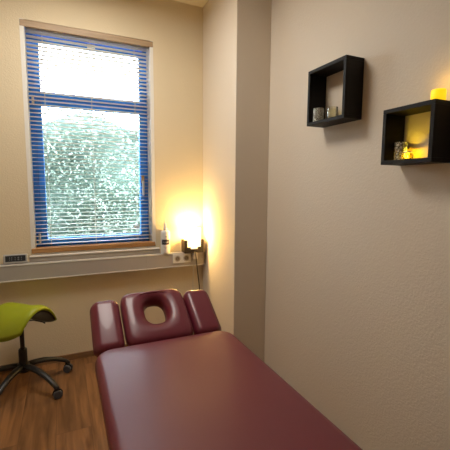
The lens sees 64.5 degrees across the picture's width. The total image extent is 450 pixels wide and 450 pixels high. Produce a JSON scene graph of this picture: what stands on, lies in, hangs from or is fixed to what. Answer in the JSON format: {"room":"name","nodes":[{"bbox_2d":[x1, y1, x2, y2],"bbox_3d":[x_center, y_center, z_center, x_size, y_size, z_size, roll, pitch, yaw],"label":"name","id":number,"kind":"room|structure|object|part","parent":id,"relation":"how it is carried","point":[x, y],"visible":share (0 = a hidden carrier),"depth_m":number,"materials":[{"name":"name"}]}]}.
{"room":"massage room","nodes":[
{"label":"massage room","id":0,"kind":"room"},
{"bbox_2d":[0,356,108,449],"bbox_3d":[-0.425,1.408,0.696,3.585,0.100,5.518,-2,7,-24],"label":"floor","id":1,"kind":"structure","parent":0,"point":[31,418],"depth_m":2.26,"materials":[{"name":"brown wood"}]},
{"bbox_2d":[0,302,72,398],"bbox_3d":[-1.420,0.840,2.489,0.648,0.617,0.643,-2,7,-24],"label":"stool","id":2,"kind":"object","parent":1,"relation":"on","point":[14,317],"visible":1,"depth_m":2.40,"materials":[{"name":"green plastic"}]},
{"bbox_3d":[-1.575,1.029,2.458,0.310,0.125,0.052,-1,7,-14],"label":"arm","id":3,"kind":"part","parent":2,"relation":"part of","materials":[{"name":"black plastic"}]},
{"bbox_3d":[-1.421,1.044,2.329,0.052,0.125,0.310,1,6,4],"label":"arm","id":4,"kind":"part","parent":2,"relation":"part of","materials":[{"name":"black plastic"}]},
{"bbox_3d":[-1.406,0.634,2.455,0.380,0.199,0.369,3,7,20],"label":"seat","id":5,"kind":"part","parent":2,"relation":"part of","materials":[{"name":"green leather"}]},
{"bbox_3d":[-1.252,1.034,2.429,0.310,0.125,0.052,3,7,24],"label":"arm","id":6,"kind":"part","parent":2,"relation":"part of","materials":[{"name":"black plastic"}]},
{"bbox_3d":[-1.298,1.012,2.628,0.052,0.125,0.310,6,8,40],"label":"arm","id":7,"kind":"part","parent":2,"relation":"part of","materials":[{"name":"black plastic"}]},
{"bbox_2d":[90,289,361,449],"bbox_3d":[0.045,0.897,1.024,0.662,0.852,2.272,-2,7,-24],"label":"massage table","id":8,"kind":"object","parent":1,"relation":"on","point":[171,387],"visible":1,"depth_m":1.29,"materials":[{"name":"red leather"}]},
{"bbox_2d":[90,300,124,357],"bbox_3d":[-0.587,0.508,1.772,0.144,0.208,0.277,-2,7,-24],"label":"cushion","id":9,"kind":"object","parent":8,"relation":"on","point":[105,319],"depth_m":1.74,"materials":[{"name":"red leather"}]},
{"bbox_2d":[120,289,192,345],"bbox_3d":[-0.363,0.486,1.879,0.340,0.231,0.302,-2,7,-24],"label":"cushion","id":10,"kind":"object","parent":8,"relation":"on","point":[178,314],"depth_m":1.83,"materials":[{"name":"red leather"}]},
{"bbox_2d":[183,290,220,334],"bbox_3d":[-0.129,0.489,1.978,0.154,0.209,0.277,-2,7,-24],"label":"cushion","id":11,"kind":"object","parent":8,"relation":"on","point":[202,316],"depth_m":1.94,"materials":[{"name":"red leather"}]},
{"bbox_2d":[0,0,202,365],"bbox_3d":[-1.470,-0.376,2.854,3.585,2.952,0.340,-2,7,-24],"label":"wall","id":12,"kind":"structure","parent":0,"point":[175,29],"depth_m":2.92,"materials":[{"name":"beige paint"}]},
{"bbox_2d":[1,344,126,371],"bbox_3d":[-1.535,1.090,2.797,2.905,0.050,0.014,-2,7,-24],"label":"baseboard","id":13,"kind":"structure","parent":12,"relation":"attached to","point":[89,353],"depth_m":2.92,"materials":[{"name":"brown wood"}]},
{"bbox_2d":[19,18,155,251],"bbox_3d":[-1.080,-0.650,2.928,0.960,1.717,0.214,-2,7,-24],"label":"window","id":14,"kind":"structure","parent":12,"relation":"in","point":[148,187],"depth_m":2.87,"materials":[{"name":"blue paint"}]},
{"bbox_2d":[19,19,154,253],"bbox_3d":[-1.051,-0.648,2.863,0.958,1.699,0.092,-2,7,-24],"label":"blind","id":15,"kind":"object","parent":14,"relation":"attached to","point":[58,31],"visible":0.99,"depth_m":2.83,"materials":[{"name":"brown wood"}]},
{"bbox_3d":[-1.369,-0.643,2.741,0.002,1.610,0.052,-2,7,-24],"label":"ladder cord","id":16,"kind":"part","parent":15,"relation":"part of","materials":[{"name":"white fabric"}]},
{"bbox_3d":[-1.065,-0.656,2.878,0.002,1.610,0.052,-2,7,-24],"label":"ladder cord","id":17,"kind":"part","parent":15,"relation":"part of","materials":[{"name":"white fabric"}]},
{"bbox_3d":[-1.057,0.178,2.948,0.952,0.038,0.080,-2,7,-24],"label":"rail","id":18,"kind":"part","parent":15,"relation":"part of","materials":[{"name":"brown wood"}]},
{"bbox_3d":[-0.755,-0.669,3.017,0.002,1.610,0.052,-2,7,-24],"label":"ladder cord","id":19,"kind":"part","parent":15,"relation":"part of","materials":[{"name":"white fabric"}]},
{"bbox_3d":[-0.642,-0.866,3.004,0.004,1.205,0.013,-4,8,-35],"label":"pull cord","id":20,"kind":"part","parent":15,"relation":"part of","materials":[{"name":"white fabric"}]},
{"bbox_2d":[32,35,143,105],"bbox_3d":[-1.091,-1.235,2.914,0.843,0.448,0.059,-2,7,-24],"label":"window pane","id":21,"kind":"object","parent":14,"relation":"on","point":[38,90],"depth_m":2.86,"materials":[{"name":"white glass"}]},
{"bbox_3d":[-1.097,-0.421,3.004,0.843,1.138,0.059,-2,7,-24],"label":"casement sash","id":22,"kind":"part","parent":14,"relation":"part of","materials":[{"name":"blue"}]},
{"bbox_3d":[-0.717,-0.324,3.130,0.018,0.130,0.022,-2,7,-24],"label":"lever","id":23,"kind":"part","parent":14,"relation":"part of","materials":[{"name":"white plastic"}]},
{"bbox_2d":[29,249,159,261],"bbox_3d":[-1.033,0.245,2.926,1.004,0.034,0.018,-2,7,-24],"label":"trim","id":24,"kind":"structure","parent":12,"relation":"attached to","point":[49,258],"depth_m":2.90,"materials":[{"name":"beige"}]},
{"bbox_2d":[30,246,159,257],"bbox_3d":[-1.059,0.208,2.984,1.002,0.026,0.168,-2,7,-24],"label":"windowsill","id":25,"kind":"object","parent":12,"relation":"attached to","point":[144,247],"visible":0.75,"depth_m":2.90,"materials":[{"name":"white paint"}]},
{"bbox_2d":[0,250,204,282],"bbox_3d":[-1.518,0.349,2.689,2.905,0.127,0.071,-2,7,-24],"label":"duct","id":26,"kind":"object","parent":12,"relation":"attached to","point":[14,272],"visible":0.85,"depth_m":2.85,"materials":[{"name":"grey plastic"}]},
{"bbox_2d":[3,254,27,263],"bbox_3d":[-1.562,0.252,2.662,0.160,0.069,0.035,-2,7,-24],"label":"digital clock","id":27,"kind":"object","parent":26,"relation":"on","point":[13,258],"visible":1,"depth_m":2.65,"materials":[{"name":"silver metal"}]},
{"bbox_2d":[161,219,169,253],"bbox_3d":[-0.518,0.098,3.100,0.082,0.302,0.084,-2,7,-24],"label":"spray bottle","id":28,"kind":"object","parent":26,"relation":"on","point":[165,234],"visible":1,"depth_m":3.08,"materials":[{"name":"white plastic"}]},
{"bbox_2d":[173,253,190,262],"bbox_3d":[-0.382,0.294,3.155,0.164,0.080,0.013,-2,7,-24],"label":"power outlet","id":29,"kind":"object","parent":26,"relation":"attached to","point":[177,258],"visible":1,"depth_m":3.15,"materials":[{"name":"white plastic"}]},
{"bbox_2d":[181,230,203,289],"bbox_3d":[-0.283,0.549,3.202,0.177,1.048,0.143,-2,7,-24],"label":"table lamp","id":30,"kind":"object","parent":26,"relation":"on","point":[199,247],"visible":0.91,"depth_m":3.15,"materials":[{"name":"brown wood"}]},
{"bbox_3d":[-0.289,0.093,3.170,0.052,0.096,0.052,-2,7,-24],"label":"bulb","id":31,"kind":"part","parent":30,"relation":"part of","materials":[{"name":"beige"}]},
{"bbox_3d":[-0.234,0.649,3.208,0.118,0.849,0.066,-6,9,-44],"label":"power cord","id":32,"kind":"part","parent":30,"relation":"part of","materials":[{"name":"grey plastic"}]},
{"bbox_2d":[192,253,196,334],"bbox_3d":[-0.282,0.650,3.253,0.044,0.828,0.077,-2,7,-24],"label":"cable","id":33,"kind":"object","parent":26,"relation":"attached to","point":[193,254],"visible":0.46,"depth_m":3.18,"materials":[{"name":"white plastic"}]},
{"bbox_2d":[172,0,207,6],"bbox_3d":[-0.403,-1.635,0.357,3.585,0.120,5.518,-2,7,-24],"label":"ceiling","id":34,"kind":"structure","parent":0,"point":[200,3],"depth_m":2.99,"materials":[{"name":"beige paint"}]},
{"bbox_2d":[203,0,270,361],"bbox_3d":[0.064,-0.379,2.988,0.280,2.952,0.677,-2,7,-24],"label":"wall column","id":35,"kind":"structure","parent":0,"point":[236,33],"depth_m":2.74,"materials":[{"name":"beige paint"}]},
{"bbox_2d":[264,0,449,449],"bbox_3d":[1.203,-0.155,1.057,0.200,2.952,5.158,-2,7,-24],"label":"wall","id":36,"kind":"structure","parent":0,"point":[357,293],"depth_m":1.88,"materials":[{"name":"beige paint"}]},
{"bbox_2d":[307,55,363,127],"bbox_3d":[0.598,-0.718,1.961,0.120,0.307,0.307,-2,7,-24],"label":"box shelf","id":37,"kind":"object","parent":36,"relation":"attached to","point":[353,66],"visible":1,"depth_m":1.86,"materials":[{"name":"black wood"}]},
{"bbox_3d":[0.538,-0.733,2.092,0.120,0.271,0.018,-2,7,-24],"label":"panel","id":38,"kind":"part","parent":37,"relation":"part of","materials":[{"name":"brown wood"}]},
{"bbox_2d":[313,108,323,121],"bbox_3d":[0.539,-0.632,2.062,0.060,0.078,0.060,-2,7,-24],"label":"glass","id":39,"kind":"object","parent":37,"relation":"on","point":[319,117],"visible":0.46,"depth_m":2.04,"materials":[{"name":"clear glass"}]},
{"bbox_2d":[327,106,337,117],"bbox_3d":[0.601,-0.622,1.999,0.060,0.072,0.060,-2,7,-24],"label":"clear tumbler","id":40,"kind":"object","parent":37,"relation":"on","point":[328,108],"visible":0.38,"depth_m":1.99,"materials":[{"name":"clear glass"}]},
{"bbox_3d":[0.597,-0.574,1.977,0.120,0.018,0.307,-2,7,-24],"label":"panel","id":41,"kind":"part","parent":37,"relation":"part of","materials":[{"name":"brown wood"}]},
{"bbox_3d":[0.599,-0.861,1.945,0.120,0.018,0.307,-2,7,-24],"label":"panel","id":42,"kind":"part","parent":37,"relation":"part of","materials":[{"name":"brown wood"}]},
{"bbox_3d":[0.657,-0.703,1.830,0.120,0.271,0.018,-2,7,-24],"label":"panel","id":43,"kind":"part","parent":37,"relation":"part of","materials":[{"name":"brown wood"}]},
{"bbox_2d":[381,99,449,165],"bbox_3d":[0.811,-0.381,1.517,0.120,0.240,0.247,-2,7,-24],"label":"box shelf","id":44,"kind":"object","parent":36,"relation":"attached to","point":[393,130],"visible":1,"depth_m":1.44,"materials":[{"name":"black wood"}]},
{"bbox_3d":[0.764,-0.393,1.621,0.120,0.204,0.018,-2,7,-24],"label":"panel","id":45,"kind":"part","parent":44,"relation":"part of","materials":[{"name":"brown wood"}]},
{"bbox_2d":[393,142,407,159],"bbox_3d":[0.785,-0.328,1.593,0.054,0.080,0.054,-2,7,-24],"label":"glass","id":46,"kind":"object","parent":44,"relation":"on","point":[396,145],"visible":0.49,"depth_m":1.58,"materials":[{"name":"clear glass"}]},
{"bbox_2d":[401,151,413,158],"bbox_3d":[0.802,-0.302,1.565,0.050,0.036,0.050,-2,7,-24],"label":"votive holder","id":47,"kind":"object","parent":44,"relation":"on","point":[408,152],"visible":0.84,"depth_m":1.56,"materials":[{"name":"yellow glass"}]},
{"bbox_3d":[0.810,-0.271,1.529,0.120,0.018,0.247,-2,7,-24],"label":"panel","id":48,"kind":"part","parent":44,"relation":"part of","materials":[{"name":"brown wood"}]},
{"bbox_3d":[0.812,-0.492,1.505,0.120,0.018,0.247,-2,7,-24],"label":"panel","id":49,"kind":"part","parent":44,"relation":"part of","materials":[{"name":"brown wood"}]},
{"bbox_2d":[430,88,446,99],"bbox_3d":[0.850,-0.516,1.419,0.055,0.050,0.055,-2,7,-24],"label":"pillar candle","id":50,"kind":"object","parent":44,"relation":"on","point":[439,93],"visible":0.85,"depth_m":1.40,"materials":[{"name":"yellow wax"}]},
{"bbox_3d":[0.858,-0.369,1.413,0.120,0.204,0.018,-2,7,-24],"label":"panel","id":51,"kind":"part","parent":44,"relation":"part of","materials":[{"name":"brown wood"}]},
{"label":"outside","id":52,"kind":"structure","parent":0,"visible":0},
{"bbox_3d":[-6.055,0.513,13.541,28.000,0.150,22.602,-2,7,-24],"label":"ground","id":53,"kind":"structure","parent":52,"visible":0},
{"bbox_2d":[42,107,139,237],"bbox_3d":[-1.568,-0.379,6.130,9.634,3.371,2.747,-2,7,-24],"label":"foliage","id":54,"kind":"object","parent":53,"relation":"on","point":[58,179],"visible":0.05,"depth_m":6.01,"materials":[{"name":"green plant"}]}
]}

